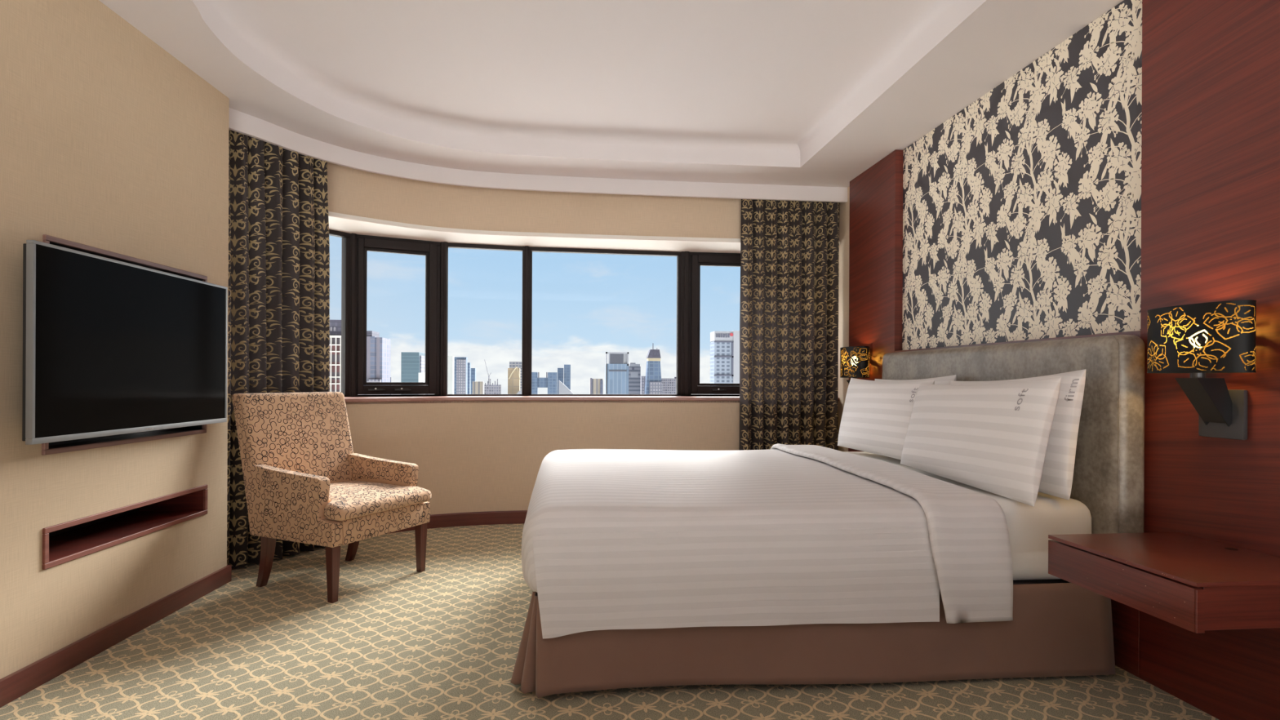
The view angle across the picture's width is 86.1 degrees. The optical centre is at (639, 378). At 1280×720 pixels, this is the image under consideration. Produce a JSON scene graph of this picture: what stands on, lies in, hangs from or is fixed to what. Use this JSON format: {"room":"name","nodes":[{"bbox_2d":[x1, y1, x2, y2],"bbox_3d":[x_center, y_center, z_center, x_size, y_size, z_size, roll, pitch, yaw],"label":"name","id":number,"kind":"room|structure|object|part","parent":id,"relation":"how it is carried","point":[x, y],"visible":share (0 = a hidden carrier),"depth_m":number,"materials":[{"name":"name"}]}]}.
{"room":"hotel room","nodes":[
{"label":"hotel room","id":0,"kind":"room"},
{"bbox_2d":[0,0,229,679],"bbox_3d":[-2.432,-0.198,0.825,0.951,2.474,5.322,0,0,-3],"label":"wall","id":1,"kind":"structure","parent":0,"point":[108,141],"depth_m":2.60,"materials":[{"name":"paint"}]},
{"bbox_2d":[0,564,231,707],"bbox_3d":[-2.272,0.998,0.850,0.918,0.083,5.378,0,0,-6],"label":"baseboard","id":2,"kind":"structure","parent":1,"relation":"attached to","point":[23,681],"depth_m":2.60,"materials":[{"name":"brown wood"}]},
{"bbox_2d":[41,234,207,455],"bbox_3d":[-2.068,-0.115,2.824,0.014,0.755,0.966,0,0,-3],"label":"trim","id":3,"kind":"structure","parent":1,"relation":"attached to","point":[46,238],"depth_m":2.68,"materials":[{"name":"brown wood"}]},
{"bbox_2d":[22,240,227,444],"bbox_3d":[-2.065,-0.116,2.745,0.199,0.653,1.138,0,0,-3],"label":"television","id":4,"kind":"object","parent":1,"relation":"attached to","point":[111,347],"visible":1,"depth_m":2.55,"materials":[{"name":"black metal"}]},
{"bbox_2d":[42,484,207,569],"bbox_3d":[-2.072,0.584,2.834,0.012,0.142,0.976,0,0,-3],"label":"trim","id":5,"kind":"structure","parent":1,"relation":"attached to","point":[46,564],"depth_m":2.68,"materials":[{"name":"brown wood"}]},
{"bbox_2d":[327,162,741,515],"bbox_3d":[-0.930,-0.191,4.529,5.162,2.474,1.289,0,0,-30],"label":"wall","id":6,"kind":"structure","parent":0,"point":[480,456],"depth_m":4.94,"materials":[{"name":"paint"}]},
{"bbox_2d":[328,229,350,396],"bbox_3d":[-2.474,-0.463,4.407,0.060,1.193,1.283,0,0,36],"label":"window","id":7,"kind":"structure","parent":6,"relation":"in","point":[345,260],"depth_m":4.90,"materials":[{"name":"brown metal"}]},
{"bbox_2d":[349,233,356,396],"bbox_3d":[-2.081,-0.459,4.951,0.056,1.198,0.103,0,0,-27],"label":"trim","id":8,"kind":"structure","parent":6,"relation":"attached to","point":[353,331],"depth_m":4.91,"materials":[{"name":"brown metal"}]},
{"bbox_2d":[355,234,440,396],"bbox_3d":[-1.791,-0.460,5.073,0.612,1.193,0.115,0,0,-27],"label":"window","id":9,"kind":"structure","parent":6,"relation":"in","point":[365,243],"depth_m":5.09,"materials":[{"name":"brown metal"}]},
{"bbox_2d":[440,241,448,395],"bbox_3d":[-1.504,-0.456,5.242,0.053,1.198,0.103,0,0,-27],"label":"trim","id":10,"kind":"structure","parent":6,"relation":"attached to","point":[444,245],"depth_m":5.20,"materials":[{"name":"brown metal"}]},
{"bbox_2d":[386,510,527,533],"bbox_3d":[-0.881,1.000,4.461,5.005,0.092,1.143,0,0,-30],"label":"baseboard","id":11,"kind":"structure","parent":6,"relation":"attached to","point":[517,517],"depth_m":4.88,"materials":[{"name":"brown wood"}]},
{"bbox_2d":[447,242,522,395],"bbox_3d":[-1.201,-0.457,5.326,0.636,1.193,0.060,0,0,-14],"label":"window","id":12,"kind":"structure","parent":6,"relation":"in","point":[451,245],"depth_m":5.31,"materials":[{"name":"brown metal"}]},
{"bbox_2d":[521,245,529,395],"bbox_3d":[-0.900,-0.453,5.396,0.056,1.198,0.104,0,0,-6],"label":"trim","id":13,"kind":"structure","parent":6,"relation":"attached to","point":[526,250],"depth_m":5.36,"materials":[{"name":"brown metal"}]},
{"bbox_2d":[328,216,740,253],"bbox_3d":[-0.915,-1.054,4.746,5.230,0.040,1.630,0,0,-30],"label":"roller blind","id":14,"kind":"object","parent":6,"relation":"attached to","point":[348,226],"depth_m":5.15,"materials":[{"name":"white fabric"}]},
{"bbox_2d":[228,107,847,202],"bbox_3d":[-0.776,-1.375,4.378,4.744,0.105,1.079,0,0,-30],"label":"trim","id":15,"kind":"structure","parent":6,"relation":"attached to","point":[241,122],"depth_m":4.78,"materials":[{"name":"white paint"}]},
{"bbox_2d":[226,129,329,568],"bbox_3d":[-2.113,-0.191,3.885,0.142,2.438,0.820,0,0,26],"label":"curtain","id":16,"kind":"object","parent":15,"relation":"hanging from","point":[278,305],"visible":0.56,"depth_m":3.90,"materials":[{"name":"black fabric"}]},
{"bbox_2d":[739,199,839,450],"bbox_3d":[1.125,-0.176,5.104,0.762,2.438,0.131,0,0,-6],"label":"curtain","id":17,"kind":"object","parent":15,"relation":"hanging from","point":[789,250],"visible":0.8,"depth_m":5.09,"materials":[{"name":"black fabric"}]},
{"bbox_2d":[328,211,839,244],"bbox_3d":[-0.877,-1.042,4.468,5.020,0.028,1.157,0,0,-30],"label":"trim","id":18,"kind":"structure","parent":6,"relation":"attached to","point":[335,215],"depth_m":4.95,"materials":[{"name":"white paint"}]},
{"bbox_2d":[344,395,839,404],"bbox_3d":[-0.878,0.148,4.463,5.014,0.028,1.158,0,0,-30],"label":"trim","id":19,"kind":"structure","parent":6,"relation":"attached to","point":[451,398],"depth_m":4.95,"materials":[{"name":"brown wood"}]},
{"bbox_2d":[528,246,680,395],"bbox_3d":[-0.275,-0.453,5.498,1.240,1.193,0.060,0,0,-9],"label":"window","id":20,"kind":"structure","parent":6,"relation":"in","point":[532,249],"depth_m":5.49,"materials":[{"name":"brown metal"}]},
{"bbox_2d":[680,251,689,395],"bbox_3d":[0.362,-0.447,5.590,0.073,1.198,0.105,0,0,-6],"label":"trim","id":21,"kind":"structure","parent":6,"relation":"attached to","point":[685,255],"depth_m":5.55,"materials":[{"name":"brown metal"}]},
{"bbox_2d":[688,252,740,395],"bbox_3d":[0.937,-0.447,5.632,1.108,1.193,0.114,0,0,-6],"label":"window","id":22,"kind":"structure","parent":6,"relation":"in","point":[697,260],"depth_m":5.57,"materials":[{"name":"brown metal"}]},
{"bbox_2d":[0,523,1218,719],"bbox_3d":[-0.584,1.107,2.100,5.700,0.120,7.500,0,0,-6],"label":"floor","id":23,"kind":"structure","parent":0,"point":[398,642],"depth_m":2.40,"materials":[{"name":"carpet"}]},
{"bbox_2d":[231,391,431,603],"bbox_3d":[-1.600,0.560,3.598,0.781,0.965,0.639,0,0,26],"label":"armchair","id":24,"kind":"object","parent":23,"relation":"on","point":[305,482],"visible":1,"depth_m":3.47,"materials":[{"name":"beige fabric"}]},
{"bbox_3d":[-1.873,0.907,3.426,0.098,0.268,0.052,0,0,26],"label":"leg","id":25,"kind":"part","parent":24,"relation":"part of","materials":[{"name":"brown wood"}]},
{"bbox_3d":[-1.839,0.428,3.713,0.248,0.703,0.628,0,0,26],"label":"backrest","id":26,"kind":"part","parent":24,"relation":"part of","materials":[{"name":"beige fabric"}]},
{"bbox_3d":[-1.689,0.606,3.319,0.640,0.350,0.059,0,0,26],"label":"arm","id":27,"kind":"part","parent":24,"relation":"part of","materials":[{"name":"beige fabric"}]},
{"bbox_3d":[-1.435,0.909,3.202,0.049,0.268,0.049,0,0,26],"label":"leg","id":28,"kind":"part","parent":24,"relation":"part of","materials":[{"name":"brown wood"}]},
{"bbox_3d":[-1.637,0.908,3.917,0.098,0.268,0.052,0,0,26],"label":"leg","id":29,"kind":"part","parent":24,"relation":"part of","materials":[{"name":"brown wood"}]},
{"bbox_2d":[324,480,431,520],"bbox_3d":[-1.496,0.612,3.548,0.551,0.102,0.621,0,0,26],"label":"seat cushion","id":30,"kind":"object","parent":24,"relation":"on","point":[346,500],"depth_m":3.45,"materials":[{"name":"beige fabric"}]},
{"bbox_3d":[-1.536,0.723,3.567,0.583,0.117,0.519,0,0,26],"label":"seat frame","id":31,"kind":"part","parent":24,"relation":"part of","materials":[{"name":"beige fabric"}]},
{"bbox_3d":[-1.438,0.607,3.841,0.640,0.350,0.061,0,0,26],"label":"arm","id":32,"kind":"part","parent":24,"relation":"part of","materials":[{"name":"beige fabric"}]},
{"bbox_3d":[-1.188,0.910,3.716,0.049,0.268,0.049,0,0,26],"label":"leg","id":33,"kind":"part","parent":24,"relation":"part of","materials":[{"name":"brown wood"}]},
{"bbox_2d":[511,451,1115,697],"bbox_3d":[0.530,0.733,3.189,2.109,0.611,1.798,0,0,-6],"label":"bed","id":34,"kind":"object","parent":23,"relation":"on","point":[1059,627],"visible":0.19,"depth_m":2.33,"materials":[{"name":"white striped cotton cloth"},{"name":"brown cloth"}]},
{"bbox_2d":[521,443,1013,638],"bbox_3d":[0.342,0.600,3.166,1.680,0.464,1.921,0,0,-6],"label":"duvet","id":35,"kind":"object","parent":34,"relation":"on","point":[780,535],"visible":1,"depth_m":2.29,"materials":[{"name":"white fabric"}]},
{"bbox_2d":[837,377,934,459],"bbox_3d":[1.286,0.201,3.689,0.165,0.410,0.866,0,0,-10],"label":"pillow","id":36,"kind":"object","parent":34,"relation":"on","point":[876,416],"visible":0.76,"depth_m":3.59,"materials":[{"name":"grey fabric"}]},
{"bbox_2d":[874,374,955,385],"bbox_3d":[1.445,0.187,3.699,0.083,0.410,0.875,0,0,-6],"label":"pillow","id":37,"kind":"object","parent":34,"relation":"on","point":[944,380],"visible":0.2,"depth_m":3.38,"materials":[{"name":"white fabric"}]},
{"bbox_3d":[0.599,0.579,3.206,1.905,0.302,1.745,0,0,-6],"label":"mattress","id":38,"kind":"part","parent":34,"relation":"part of","materials":[{"name":"white fabric"}]},
{"bbox_2d":[900,377,1061,506],"bbox_3d":[1.341,0.216,2.818,0.180,0.444,0.955,0,0,-6],"label":"pillow","id":39,"kind":"object","parent":34,"relation":"on","point":[993,438],"visible":1,"depth_m":2.58,"materials":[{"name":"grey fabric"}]},
{"bbox_2d":[950,368,1085,500],"bbox_3d":[1.480,0.197,2.815,0.126,0.460,0.870,0,0,-6],"label":"pillow","id":40,"kind":"object","parent":34,"relation":"on","point":[1056,479],"visible":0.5,"depth_m":2.43,"materials":[{"name":"grey fabric"}]},
{"bbox_2d":[98,0,1123,187],"bbox_3d":[-0.572,-1.504,2.100,5.700,0.155,7.500,0,0,-6],"label":"ceiling","id":41,"kind":"structure","parent":0,"point":[779,92],"depth_m":3.45,"materials":[{"name":"white paint"}]},
{"bbox_2d":[838,186,849,451],"bbox_3d":[1.701,-0.179,5.539,0.431,2.474,1.150,0,0,-6],"label":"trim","id":42,"kind":"structure","parent":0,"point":[844,212],"depth_m":5.15,"materials":[{"name":"paint"}]},
{"bbox_3d":[2.103,-0.177,1.811,0.431,2.474,6.350,0,0,-6],"label":"wall","id":43,"kind":"structure","parent":0,"visible":0},
{"bbox_2d":[840,346,869,382],"bbox_3d":[1.450,-0.008,4.602,0.165,0.405,0.334,0,0,-6],"label":"wall lamp","id":44,"kind":"object","parent":43,"relation":"attached to","point":[852,352],"visible":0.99,"depth_m":4.50,"materials":[{"name":"black metal"}]},
{"bbox_2d":[848,149,902,451],"bbox_3d":[1.562,-0.179,4.582,0.052,2.472,0.691,0,0,-6],"label":"wall panel","id":45,"kind":"object","parent":43,"relation":"attached to","point":[876,194],"depth_m":4.47,"materials":[{"name":"brown wood"}]},
{"bbox_2d":[882,334,1144,533],"bbox_3d":[1.614,0.252,3.273,0.118,0.812,1.818,0,0,-6],"label":"headboard","id":46,"kind":"object","parent":43,"relation":"attached to","point":[1108,477],"visible":0.47,"depth_m":2.47,"materials":[{"name":"grey fabric"}]},
{"bbox_2d":[894,330,1140,677],"bbox_3d":[1.694,0.444,3.332,0.052,1.228,1.822,0,0,-6],"label":"trim","id":47,"kind":"structure","parent":43,"relation":"attached to","point":[1126,619],"depth_m":2.49,"materials":[{"name":"brown wood"}]},
{"bbox_2d":[902,0,1142,350],"bbox_3d":[1.729,-0.792,3.335,0.013,1.245,1.822,0,0,-6],"label":"wall panel","id":48,"kind":"object","parent":43,"relation":"attached to","point":[1022,208],"depth_m":3.03,"materials":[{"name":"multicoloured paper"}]},
{"bbox_2d":[1048,532,1279,633],"bbox_3d":[1.580,0.570,1.984,0.462,0.127,0.526,0,0,-6],"label":"nightstand","id":49,"kind":"object","parent":43,"relation":"attached to","point":[1196,584],"visible":1,"depth_m":1.87,"materials":[{"name":"brown wood"}]},
{"bbox_3d":[1.362,0.571,1.964,0.024,0.122,0.518,0,0,-6],"label":"drawer","id":50,"kind":"part","parent":49,"relation":"part of","materials":[{"name":"brown wood"}]},
{"bbox_2d":[1146,299,1256,439],"bbox_3d":[1.719,-0.019,2.102,0.165,0.405,0.334,0,0,-6],"label":"wall lamp","id":51,"kind":"object","parent":43,"relation":"attached to","point":[1222,411],"visible":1,"depth_m":2.06,"materials":[{"name":"black paint"}]},
{"bbox_3d":[1.710,-0.128,2.100,0.048,0.071,0.048,0,0,-6],"label":"bulb","id":52,"kind":"part","parent":51,"relation":"part of","materials":[{"name":"white glass"}]},
{"bbox_3d":[1.710,-0.119,2.100,0.144,0.205,0.332,0,0,-6],"label":"lamp shade","id":53,"kind":"part","parent":51,"relation":"part of","materials":[{"name":"black paint"}]},
{"bbox_3d":[1.729,0.072,2.103,0.119,0.146,0.076,0,0,-6],"label":"arm","id":54,"kind":"part","parent":51,"relation":"part of","materials":[{"name":"black metal"}]},
{"bbox_3d":[1.793,0.108,2.110,0.015,0.150,0.148,0,0,-6],"label":"wall plate","id":55,"kind":"part","parent":51,"relation":"part of","materials":[{"name":"grey metal"}]},
{"bbox_2d":[1138,0,1279,719],"bbox_3d":[2.000,-0.177,0.527,0.052,2.472,3.819,0,0,-6],"label":"wall panel","id":56,"kind":"object","parent":43,"relation":"attached to","point":[1211,131],"depth_m":2.15,"materials":[{"name":"brown wood"}]},
{"label":"outside","id":57,"kind":"structure","parent":0,"visible":0},
{"label":"ground","id":58,"kind":"structure","parent":57,"visible":0},
{"bbox_2d":[328,320,362,395],"bbox_3d":[-138.103,17.705,291.927,34.600,85.400,11.900,0,0,-6],"label":"office block","id":59,"kind":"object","parent":58,"relation":"on","point":[335,372],"visible":0.08,"depth_m":287.81,"materials":[{"name":"grey concrete"}]},
{"bbox_2d":[362,330,390,395],"bbox_3d":[-205.923,12.489,512.370,30.600,95.200,29.000,0,0,-6],"label":"tower","id":60,"kind":"structure","parent":58,"relation":"on","point":[378,348],"depth_m":503.28,"materials":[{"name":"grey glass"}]},
{"bbox_3d":[-208.548,-33.024,512.567,21.000,4.200,20.000,0,0,-6],"label":"crown","id":61,"kind":"part","parent":60,"relation":"part of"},
{"bbox_2d":[400,351,425,382],"bbox_3d":[-229.599,16.928,699.412,18.500,86.100,40.000,0,0,-6],"label":"tower","id":62,"kind":"structure","parent":58,"relation":"on","point":[412,363],"depth_m":679.56,"materials":[{"name":"teal glass"}]},
{"bbox_2d":[418,372,424,382],"bbox_3d":[-193.299,27.498,606.777,4.300,65.300,8.000,0,0,-6],"label":"office block","id":63,"kind":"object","parent":58,"relation":"on","point":[421,375],"visible":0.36,"depth_m":602.94,"materials":[{"name":"grey"}]},
{"bbox_2d":[447,355,453,394],"bbox_3d":[-219.133,17.177,786.034,9.900,85.700,10.000,0,0,-6],"label":"tower","id":64,"kind":"structure","parent":58,"relation":"on","point":[450,358],"depth_m":781.31,"materials":[{"name":"grey"}]},
{"bbox_2d":[453,356,467,394],"bbox_3d":[-232.439,16.215,884.676,16.800,87.500,15.000,0,0,-6],"label":"tower","id":65,"kind":"structure","parent":58,"relation":"on","point":[460,363],"depth_m":877.91,"materials":[{"name":"stone"}]},
{"bbox_2d":[467,362,471,394],"bbox_3d":[-231.352,19.420,915.472,8.600,81.100,10.000,0,0,-6],"label":"tower","id":66,"kind":"structure","parent":58,"relation":"on","point":[468,363],"depth_m":911.22,"materials":[{"name":"glass"}]},
{"bbox_2d":[471,368,475,394],"bbox_3d":[-231.505,22.869,945.631,8.800,74.200,10.000,0,0,-6],"label":"tower","id":67,"kind":"structure","parent":58,"relation":"on","point":[473,370],"depth_m":940.83,"materials":[{"name":"blue glass"}]},
{"bbox_2d":[472,381,484,394],"bbox_3d":[-186.487,31.829,789.062,11.800,56.700,9.000,0,0,-6],"label":"office block","id":68,"kind":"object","parent":58,"relation":"on","point":[477,386],"visible":0.36,"depth_m":784.65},
{"bbox_2d":[484,378,501,394],"bbox_3d":[-162.025,30.344,753.983,16.500,59.900,14.000,0,0,-6],"label":"block","id":69,"kind":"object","parent":58,"relation":"on","point":[490,388],"visible":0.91,"depth_m":747.26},
{"bbox_2d":[507,366,519,394],"bbox_3d":[-142.129,23.420,775.338,13.781,73.933,15.800,0,0,-6],"label":"tower","id":70,"kind":"structure","parent":58,"relation":"on","point":[513,374],"depth_m":769.10,"materials":[{"name":"beige metal"}]},
{"bbox_2d":[509,361,521,390],"bbox_3d":[-144.554,20.175,816.212,20.900,80.400,14.000,0,0,-6],"label":"tower","id":71,"kind":"structure","parent":58,"relation":"on","point":[512,364],"depth_m":809.36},
{"bbox_2d":[531,372,537,394],"bbox_3d":[-158.481,25.560,996.763,19.000,69.500,16.000,0,0,-6],"label":"tower","id":72,"kind":"structure","parent":58,"relation":"on","point":[534,375],"depth_m":989.36,"materials":[{"name":"glass"}]},
{"bbox_2d":[537,372,557,394],"bbox_3d":[-135.067,25.670,999.289,27.900,69.500,16.000,0,0,-6],"label":"gate building","id":73,"kind":"structure","parent":58,"relation":"on","point":[551,382],"depth_m":992.38,"materials":[{"name":"glass"}]},
{"bbox_2d":[557,368,563,394],"bbox_3d":[-118.606,22.446,1021.180,8.700,76.100,12.000,0,0,-6],"label":"tower","id":74,"kind":"structure","parent":58,"relation":"on","point":[560,371],"depth_m":1015.17,"materials":[{"name":"glass"}]},
{"bbox_2d":[558,380,573,394],"bbox_3d":[-95.068,31.356,901.016,23.400,58.500,12.000,0,0,-6],"label":"curved hall","id":75,"kind":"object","parent":58,"relation":"on","point":[562,389],"visible":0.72,"depth_m":894.57,"materials":[{"name":"silver metal"}]},
{"bbox_2d":[564,364,570,390],"bbox_3d":[-108.437,19.944,1020.265,9.500,81.200,12.000,0,0,-6],"label":"tower","id":76,"kind":"structure","parent":58,"relation":"on","point":[566,367],"depth_m":1014.43,"materials":[{"name":"glass"}]},
{"bbox_2d":[590,377,603,394],"bbox_3d":[-51.313,30.111,803.648,14.700,61.400,15.000,0,0,-6],"label":"office block","id":77,"kind":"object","parent":58,"relation":"on","point":[596,384],"visible":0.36,"depth_m":798.76,"materials":[{"name":"white glass"}]},
{"bbox_2d":[604,351,628,394],"bbox_3d":[-24.803,16.934,714.220,23.700,88.000,26.500,0,0,-6],"label":"tower","id":78,"kind":"structure","parent":58,"relation":"on","point":[616,372],"depth_m":701.64,"materials":[{"name":"blue glass"}]},
{"bbox_3d":[-34.532,16.889,701.855,1.700,88.000,3.000,0,0,-6],"label":"crown post","id":79,"kind":"part","parent":78,"relation":"part of","materials":[{"name":"silver metal"}]},
{"bbox_3d":[-23.341,-26.259,702.538,23.700,1.600,2.000,0,0,-6],"label":"crown post","id":80,"kind":"part","parent":78,"relation":"part of","materials":[{"name":"silver metal"}]},
{"bbox_3d":[-14.786,-19.819,705.476,3.400,11.600,2.000,0,0,-6],"label":"crown post","id":81,"kind":"part","parent":78,"relation":"part of","materials":[{"name":"silver metal"}]},
{"bbox_2d":[628,362,640,394],"bbox_3d":[-6.948,21.718,771.318,13.300,78.600,16.800,0,0,-6],"label":"tower","id":82,"kind":"structure","parent":58,"relation":"on","point":[634,370],"depth_m":763.68,"materials":[{"name":"silver metal"}]},
{"bbox_2d":[640,376,645,394],"bbox_3d":[6.743,29.182,811.422,11.600,63.800,12.000,0,0,-6],"label":"office block","id":83,"kind":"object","parent":58,"relation":"on","point":[642,378],"visible":0.07,"depth_m":805.03,"materials":[{"name":"stone"}]},
{"bbox_2d":[644,346,662,394],"bbox_3d":[14.803,11.119,752.437,19.800,100.000,17.000,0,0,-6],"label":"tower","id":84,"kind":"structure","parent":58,"relation":"on","point":[653,384],"depth_m":746.17,"materials":[{"name":"glass"}]},
{"bbox_3d":[14.778,-26.981,752.918,14.700,9.400,14.000,0,0,-6],"label":"crown","id":85,"kind":"part","parent":84,"relation":"part of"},
{"bbox_2d":[661,377,675,394],"bbox_3d":[34.813,29.613,835.573,21.800,63.200,14.000,0,0,-6],"label":"office block","id":86,"kind":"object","parent":58,"relation":"on","point":[668,384],"visible":0.25,"depth_m":828.56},
{"bbox_2d":[710,330,739,383],"bbox_3d":[77.363,9.311,620.185,25.000,104.200,19.400,0,0,-6],"label":"tower","id":87,"kind":"structure","parent":58,"relation":"on","point":[724,345],"depth_m":611.69,"materials":[{"name":"concrete"}]}
]}

